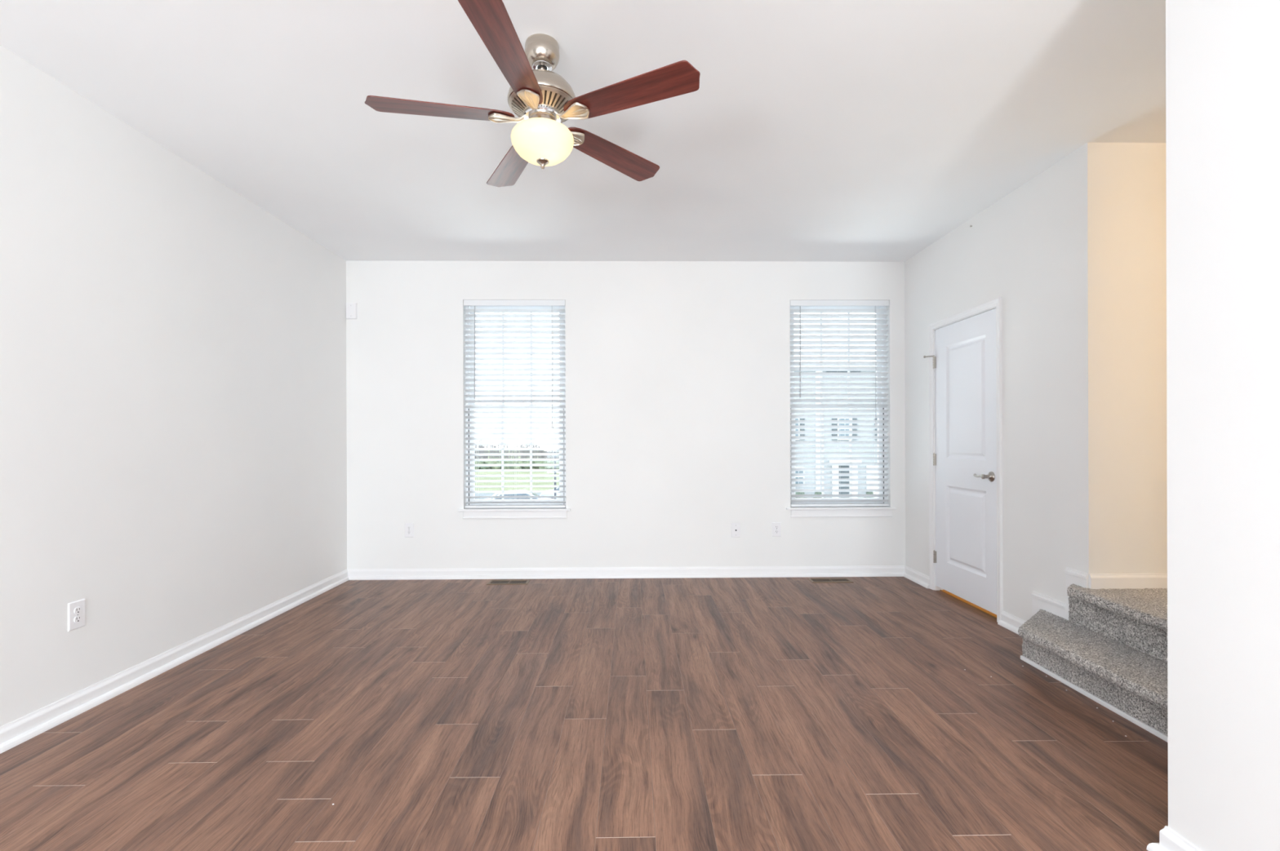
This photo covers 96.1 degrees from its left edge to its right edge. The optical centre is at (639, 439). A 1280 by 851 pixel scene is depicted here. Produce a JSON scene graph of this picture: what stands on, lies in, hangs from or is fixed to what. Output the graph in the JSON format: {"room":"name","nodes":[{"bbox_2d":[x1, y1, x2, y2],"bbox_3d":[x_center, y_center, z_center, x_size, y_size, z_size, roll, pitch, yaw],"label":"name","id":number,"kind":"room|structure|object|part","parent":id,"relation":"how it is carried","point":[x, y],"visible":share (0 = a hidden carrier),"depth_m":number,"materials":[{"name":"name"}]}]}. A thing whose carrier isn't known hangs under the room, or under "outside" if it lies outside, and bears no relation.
{"room":"empty living room","nodes":[
{"label":"empty living room","id":0,"kind":"room"},
{"bbox_2d":[0,44,346,727],"bbox_3d":[-2.571,-0.105,2.832,0.150,2.863,4.538,0,0,-1],"label":"wall","id":1,"kind":"structure","parent":0,"point":[173,406],"depth_m":2.87,"materials":[{"name":"paint"}]},
{"bbox_2d":[67,599,84,631],"bbox_3d":[-2.485,0.776,2.539,0.009,0.122,0.078,0,0,-1],"label":"wall outlet","id":2,"kind":"object","parent":1,"relation":"attached to","point":[76,610],"visible":1,"depth_m":2.53,"materials":[{"name":"white plastic"}]},
{"bbox_2d":[74,615,81,622],"bbox_3d":[-2.483,0.795,2.539,0.004,0.027,0.033,0,0,-1],"label":"socket","id":3,"kind":"object","parent":2,"relation":"attached to","point":[77,619],"depth_m":2.54,"materials":[{"name":"grey plastic"}]},
{"bbox_2d":[74,607,81,614],"bbox_3d":[-2.483,0.756,2.539,0.004,0.027,0.033,0,0,-1],"label":"socket","id":4,"kind":"object","parent":2,"relation":"attached to","point":[77,611],"depth_m":2.54,"materials":[{"name":"grey plastic"}]},
{"bbox_2d":[0,568,349,754],"bbox_3d":[-2.445,1.162,0.659,0.033,0.087,8.588,0,0,-1],"label":"baseboard","id":5,"kind":"structure","parent":1,"relation":"attached to","point":[13,734],"depth_m":2.85,"materials":[{"name":"paint"}]},
{"bbox_2d":[0,0,1165,262],"bbox_3d":[0.708,-1.606,0.704,6.655,0.120,8.888,0,0,-1],"label":"ceiling","id":6,"kind":"structure","parent":0,"point":[812,131],"depth_m":2.67,"materials":[{"name":"paint"}]},
{"bbox_2d":[364,0,700,186],"bbox_3d":[-0.406,-1.299,2.216,1.225,0.488,1.221,0,-1,-1],"label":"ceiling fan","id":7,"kind":"object","parent":6,"relation":"hanging from","point":[542,100],"visible":1,"depth_m":2.15,"materials":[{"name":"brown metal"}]},
{"bbox_3d":[-0.751,-1.245,2.176,0.542,0.028,0.136,0,-1,-11],"label":"blade","id":8,"kind":"part","parent":7,"relation":"part of","materials":[{"name":"brown wood"}]},
{"bbox_3d":[-0.429,-1.252,1.873,0.136,0.028,0.542,-1,-1,7],"label":"blade","id":9,"kind":"part","parent":7,"relation":"part of","materials":[{"name":"brown wood"}]},
{"bbox_3d":[-0.562,-1.241,2.577,0.136,0.028,0.542,0,-1,-29],"label":"blade","id":10,"kind":"part","parent":7,"relation":"part of","materials":[{"name":"brown wood"}]},
{"bbox_3d":[-0.380,-1.144,2.245,0.243,0.121,0.243,0,-1,-1],"label":"lamp shade","id":11,"kind":"part","parent":7,"relation":"part of","materials":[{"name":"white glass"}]},
{"bbox_3d":[-0.122,-1.245,2.521,0.136,0.028,0.542,-1,-1,43],"label":"blade","id":12,"kind":"part","parent":7,"relation":"part of","materials":[{"name":"brown wood"}]},
{"bbox_3d":[-0.040,-1.252,2.086,0.542,0.028,0.136,-1,-1,25],"label":"blade","id":13,"kind":"part","parent":7,"relation":"part of","materials":[{"name":"brown wood"}]},
{"bbox_2d":[0,577,1168,850],"bbox_3d":[0.766,1.254,0.705,6.455,0.126,8.588,0,0,-1],"label":"floor","id":14,"kind":"structure","parent":0,"point":[789,713],"depth_m":2.32,"materials":[{"name":"brown wood"}]},
{"bbox_2d":[486,580,530,585],"bbox_3d":[-1.100,1.199,4.820,0.340,0.006,0.140,0,0,-1],"label":"floor vent","id":15,"kind":"object","parent":14,"relation":"in","point":[491,582],"visible":1,"depth_m":4.81,"materials":[{"name":"beige metal"}]},
{"bbox_2d":[807,577,853,582],"bbox_3d":[1.605,1.191,4.851,0.346,0.006,0.140,0,0,-1],"label":"floor vent","id":16,"kind":"object","parent":14,"relation":"in","point":[829,580],"visible":1,"depth_m":4.85,"materials":[{"name":"beige metal"}]},
{"bbox_2d":[1017,583,1168,742],"bbox_3d":[2.968,0.585,1.327,1.921,1.210,4.071,0,0,-1],"label":"carpeted stairs","id":17,"kind":"structure","parent":14,"relation":"on","point":[1111,649],"depth_m":2.70,"materials":[{"name":"grey carpet"}]},
{"bbox_2d":[346,261,905,568],"bbox_3d":[0.724,-0.175,5.074,6.505,2.743,0.150,0,0,-1],"label":"wall","id":18,"kind":"structure","parent":0,"point":[677,373],"depth_m":4.99,"materials":[{"name":"paint"}]},
{"bbox_2d":[346,302,357,319],"bbox_3d":[-2.482,-1.103,4.944,0.090,0.138,0.018,0,0,-1],"label":"cover","id":19,"kind":"object","parent":18,"relation":"attached to","point":[351,308],"visible":1,"depth_m":4.94,"materials":[{"name":"white plastic"}]},
{"bbox_2d":[404,523,413,537],"bbox_3d":[-1.989,0.784,4.955,0.078,0.122,0.009,0,0,-1],"label":"wall outlet","id":20,"kind":"object","parent":18,"relation":"attached to","point":[409,527],"visible":1,"depth_m":4.96,"materials":[{"name":"white plastic"}]},
{"bbox_2d":[457,306,570,519],"bbox_3d":[-1.086,-0.261,5.031,0.961,1.892,0.180,0,0,-1],"label":"window","id":21,"kind":"structure","parent":18,"relation":"in","point":[510,513],"depth_m":5.05,"materials":[{"name":"white plastic"}]},
{"bbox_3d":[-1.083,0.610,4.994,0.961,0.019,0.107,0,0,-1],"label":"sill","id":22,"kind":"part","parent":21,"relation":"part of","materials":[{"name":"paint"}]},
{"bbox_2d":[463,300,565,508],"bbox_3d":[-1.085,-0.305,4.995,0.875,1.802,0.078,0,0,-1],"label":"window blind","id":23,"kind":"object","parent":21,"relation":"attached to","point":[466,303],"visible":0.98,"depth_m":5.00,"materials":[{"name":"white plastic"}]},
{"bbox_3d":[-1.416,-0.292,5.002,0.001,1.750,0.055,0,0,-1],"label":"ladder cord","id":24,"kind":"part","parent":23,"relation":"part of","materials":[{"name":"white fabric"}]},
{"bbox_3d":[-1.086,-0.293,5.007,0.001,1.750,0.055,0,0,-1],"label":"ladder cord","id":25,"kind":"part","parent":23,"relation":"part of","materials":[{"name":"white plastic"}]},
{"bbox_3d":[-1.083,0.586,5.007,0.869,0.020,0.052,0,0,-1],"label":"rail","id":26,"kind":"part","parent":23,"relation":"part of","materials":[{"name":"white plastic"}]},
{"bbox_3d":[-0.759,-0.645,4.980,0.009,1.033,0.004,0,0,-1],"label":"lift cord","id":27,"kind":"part","parent":23,"relation":"part of","materials":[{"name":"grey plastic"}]},
{"bbox_3d":[-0.755,-0.294,5.012,0.001,1.750,0.055,0,0,-1],"label":"ladder cord","id":28,"kind":"part","parent":23,"relation":"part of","materials":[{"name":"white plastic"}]},
{"bbox_3d":[-1.085,0.136,5.065,0.827,0.879,0.028,0,0,-1],"label":"sash","id":29,"kind":"part","parent":21,"relation":"part of","materials":[{"name":"white plastic"}]},
{"bbox_3d":[-1.088,-0.724,5.097,0.827,0.922,0.028,0,0,-1],"label":"sash","id":30,"kind":"part","parent":21,"relation":"part of","materials":[{"name":"white plastic"}]},
{"bbox_2d":[347,565,905,580],"bbox_3d":[-0.102,1.155,4.971,4.842,0.087,0.033,0,0,-1],"label":"baseboard","id":31,"kind":"structure","parent":18,"relation":"attached to","point":[874,571],"depth_m":4.97,"materials":[{"name":"paint"}]},
{"bbox_2d":[731,523,740,537],"bbox_3d":[0.834,0.791,4.995,0.078,0.122,0.012,0,0,-1],"label":"jack plate","id":32,"kind":"object","parent":18,"relation":"attached to","point":[735,527],"visible":1,"depth_m":5.00,"materials":[{"name":"white plastic"}]},
{"bbox_2d":[772,522,781,537],"bbox_3d":[1.188,0.786,5.001,0.078,0.122,0.009,0,0,-1],"label":"wall outlet","id":33,"kind":"object","parent":18,"relation":"attached to","point":[776,526],"visible":1,"depth_m":5.00,"materials":[{"name":"white plastic"}]},
{"bbox_2d":[786,306,896,517],"bbox_3d":[1.745,-0.270,5.072,0.955,1.892,0.180,0,0,-1],"label":"window","id":34,"kind":"structure","parent":18,"relation":"in","point":[864,511],"depth_m":5.09,"materials":[{"name":"white plastic"}]},
{"bbox_3d":[1.743,-0.732,5.138,0.821,0.922,0.028,0,0,-1],"label":"sash","id":35,"kind":"part","parent":34,"relation":"part of","materials":[{"name":"white plastic"}]},
{"bbox_3d":[1.746,0.128,5.106,0.821,0.879,0.028,0,0,-1],"label":"sash","id":36,"kind":"part","parent":34,"relation":"part of","materials":[{"name":"white plastic"}]},
{"bbox_2d":[790,300,888,506],"bbox_3d":[1.745,-0.313,5.036,0.869,1.802,0.078,0,0,-1],"label":"window blind","id":37,"kind":"object","parent":34,"relation":"attached to","point":[793,303],"visible":1,"depth_m":5.05,"materials":[{"name":"white plastic"}]},
{"bbox_3d":[1.745,-0.301,5.048,0.001,1.750,0.055,0,0,-1],"label":"ladder cord","id":38,"kind":"part","parent":37,"relation":"part of","materials":[{"name":"white fabric"}]},
{"bbox_3d":[1.748,0.578,5.048,0.863,0.020,0.052,0,0,-1],"label":"rail","id":39,"kind":"part","parent":37,"relation":"part of","materials":[{"name":"white plastic"}]},
{"bbox_3d":[2.058,-0.653,5.020,0.009,1.033,0.004,0,0,-1],"label":"lift cord","id":40,"kind":"part","parent":37,"relation":"part of","materials":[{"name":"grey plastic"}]},
{"bbox_3d":[2.073,-0.302,5.052,0.001,1.750,0.055,0,0,-1],"label":"ladder cord","id":41,"kind":"part","parent":37,"relation":"part of","materials":[{"name":"white fabric"}]},
{"bbox_3d":[1.748,0.602,5.035,0.955,0.019,0.107,0,0,-1],"label":"sill","id":42,"kind":"part","parent":34,"relation":"part of","materials":[{"name":"paint"}]},
{"bbox_2d":[904,142,1110,621],"bbox_3d":[2.386,-0.180,4.015,0.115,2.743,2.016,0,0,-1],"label":"wall","id":43,"kind":"structure","parent":0,"point":[1042,248],"depth_m":3.36,"materials":[{"name":"paint"}]},
{"bbox_2d":[903,565,929,588],"bbox_3d":[2.305,1.149,4.805,0.033,0.087,0.434,0,0,-1],"label":"baseboard","id":44,"kind":"structure","parent":43,"relation":"attached to","point":[915,576],"depth_m":4.78,"materials":[{"name":"paint"}]},
{"bbox_2d":[923,297,1003,622],"bbox_3d":[2.350,0.137,4.146,0.186,2.109,0.885,0,0,-1],"label":"door","id":45,"kind":"structure","parent":43,"relation":"in","point":[965,356],"depth_m":4.09,"materials":[{"name":"paint"}]},
{"bbox_3d":[2.304,0.249,3.863,0.069,0.068,0.146,0,0,-1],"label":"lever handle","id":46,"kind":"part","parent":45,"relation":"part of","materials":[{"name":"silver metal"}]},
{"bbox_2d":[1031,568,1088,620],"bbox_3d":[2.336,0.948,3.213,0.016,0.488,0.412,0,0,-1],"label":"trim","id":47,"kind":"structure","parent":43,"relation":"attached to","point":[1060,609],"depth_m":3.18,"materials":[{"name":"paint"}]},
{"bbox_2d":[997,610,1026,635],"bbox_3d":[2.323,1.149,3.519,0.033,0.087,0.371,0,0,-1],"label":"baseboard","id":48,"kind":"structure","parent":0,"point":[1011,623],"depth_m":3.60,"materials":[{"name":"paint"}]},
{"bbox_2d":[1109,142,1167,573],"bbox_3d":[3.182,-0.182,3.076,1.448,2.743,0.115,0,0,-1],"label":"wall","id":49,"kind":"structure","parent":0,"point":[1137,171],"depth_m":3.01,"materials":[{"name":"paint"}]},
{"bbox_2d":[1088,573,1167,589],"bbox_3d":[3.129,0.741,3.011,1.561,0.078,0.013,0,0,-1],"label":"baseboard","id":50,"kind":"structure","parent":49,"relation":"attached to","point":[1096,581],"depth_m":3.00,"materials":[{"name":"paint"}]},
{"bbox_2d":[1165,0,1279,850],"bbox_3d":[2.224,-0.179,1.042,1.422,2.743,1.220,0,0,-1],"label":"wall pier","id":51,"kind":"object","parent":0,"point":[1223,56],"depth_m":1.48,"materials":[{"name":"paint"}]},
{"bbox_2d":[1146,826,1200,850],"bbox_3d":[1.815,1.150,-0.948,0.605,0.087,5.253,0,0,-1],"label":"baseboard","id":52,"kind":"object","parent":51,"relation":"attached to","point":[1169,840],"visible":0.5,"depth_m":1.62,"materials":[{"name":"paint"}]},
{"label":"outside","id":53,"kind":"structure","parent":0,"visible":0},
{"bbox_2d":[474,450,559,491],"bbox_3d":[-1.897,4.504,132.636,280.000,0.400,254.700,0,0,-1],"label":"lawn","id":54,"kind":"structure","parent":53,"point":[475,473],"depth_m":61.96,"materials":[{"name":"green plant"}]},
{"bbox_2d":[474,436,559,458],"bbox_3d":[-25.426,1.809,101.639,57.822,5.145,20.757,0,0,-1],"label":"woodland","id":55,"kind":"object","parent":54,"relation":"on","point":[526,446],"visible":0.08,"depth_m":97.92,"materials":[{"name":"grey plant"}]},
{"bbox_2d":[474,457,559,469],"bbox_3d":[-24.782,3.491,85.237,54.387,1.759,12.713,0,0,-1],"label":"undergrowth","id":56,"kind":"object","parent":54,"relation":"on","point":[475,462],"visible":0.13,"depth_m":81.66,"materials":[{"name":"green plant"}]},
{"bbox_2d":[795,492,804,494],"bbox_3d":[10.752,3.898,39.148,1.343,0.915,0.980,0,0,-1],"label":"shrub","id":57,"kind":"object","parent":54,"relation":"on","point":[796,493],"visible":0.06,"depth_m":38.89,"materials":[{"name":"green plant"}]},
{"bbox_2d":[814,492,825,497],"bbox_3d":[12.190,3.898,39.166,0.867,0.911,0.964,0,0,-1],"label":"shrub","id":58,"kind":"object","parent":54,"relation":"on","point":[815,493],"visible":0.08,"depth_m":38.94,"materials":[{"name":"green plant"}]},
{"bbox_2d":[794,355,877,497],"bbox_3d":[18.596,-1.305,45.273,22.300,11.100,11.000,0,0,-1],"label":"townhouse","id":59,"kind":"structure","parent":54,"relation":"on","point":[796,424],"depth_m":40.18,"materials":[{"name":"grey"}]},
{"bbox_2d":[800,418,804,436],"bbox_3d":[11.316,-0.704,40.132,0.330,1.500,0.070,0,0,-1],"label":"shutter","id":60,"kind":"object","parent":59,"relation":"hanging from","point":[801,424],"depth_m":40.10,"materials":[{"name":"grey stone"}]},
{"bbox_2d":[831,418,837,439],"bbox_3d":[13.586,-0.711,40.165,0.350,1.500,0.070,0,0,-1],"label":"shutter","id":61,"kind":"object","parent":59,"relation":"hanging from","point":[832,419],"depth_m":40.13,"materials":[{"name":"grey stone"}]},
{"bbox_3d":[18.661,-4.965,40.073,21.900,0.180,0.400,0,0,-1],"label":"cornice","id":62,"kind":"part","parent":59,"relation":"part of","materials":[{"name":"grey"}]},
{"bbox_2d":[826,371,860,372],"bbox_3d":[14.209,-4.732,40.179,2.400,0.180,0.060,0,0,-1],"label":"attic vent","id":63,"kind":"object","parent":59,"relation":"attached to","point":[826,371],"depth_m":40.15,"materials":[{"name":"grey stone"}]},
{"bbox_3d":[14.292,2.942,40.170,0.780,2.330,0.080,0,0,-1],"label":"door","id":64,"kind":"part","parent":59,"relation":"part of","materials":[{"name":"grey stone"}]},
{"bbox_2d":[852,418,857,439],"bbox_3d":[14.996,-0.715,40.185,0.330,1.500,0.070,0,0,-1],"label":"shutter","id":65,"kind":"object","parent":59,"relation":"hanging from","point":[853,429],"depth_m":40.15,"materials":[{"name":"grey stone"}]},
{"bbox_3d":[17.082,3.049,40.210,2.500,2.400,0.080,0,0,-1],"label":"garage door","id":66,"kind":"part","parent":59,"relation":"part of","materials":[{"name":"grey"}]},
{"bbox_2d":[863,492,873,497],"bbox_3d":[15.647,3.898,39.208,0.637,0.894,0.949,0,0,-1],"label":"shrub","id":67,"kind":"object","parent":54,"relation":"on","point":[867,493],"visible":0.14,"depth_m":38.99,"materials":[{"name":"green plant"}]},
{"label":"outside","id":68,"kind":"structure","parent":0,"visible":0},
{"bbox_2d":[474,493,541,499],"bbox_3d":[-25.974,4.359,33.629,69.000,0.030,24.000,0,0,-1],"label":"street","id":69,"kind":"structure","parent":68,"point":[475,494],"depth_m":44.96,"materials":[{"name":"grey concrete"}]},
{"bbox_2d":[486,489,553,499],"bbox_3d":[-6.743,3.553,31.406,4.500,1.470,1.780,0,0,-15],"label":"parked car","id":70,"kind":"object","parent":69,"relation":"on","point":[495,494],"visible":0.06,"depth_m":30.71,"materials":[{"name":"silver metal"}]},
{"bbox_2d":[539,484,559,499],"bbox_3d":[-4.122,3.546,36.944,4.500,1.470,1.780,0,0,-4],"label":"parked car","id":71,"kind":"object","parent":69,"relation":"on","point":[557,488],"visible":0.09,"depth_m":35.97,"materials":[{"name":"silver metal"}]},
{"bbox_2d":[551,440,558,499],"bbox_3d":[-4.271,2.141,28.941,0.520,4.340,0.520,0,0,-1],"label":"street lamp","id":72,"kind":"object","parent":69,"relation":"on","point":[555,441],"visible":0.22,"depth_m":28.90,"materials":[{"name":"grey metal"}]},
{"bbox_3d":[-4.270,2.461,28.941,0.320,3.700,0.320,0,0,-1],"label":"post","id":73,"kind":"part","parent":72,"relation":"part of","materials":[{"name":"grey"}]}
]}

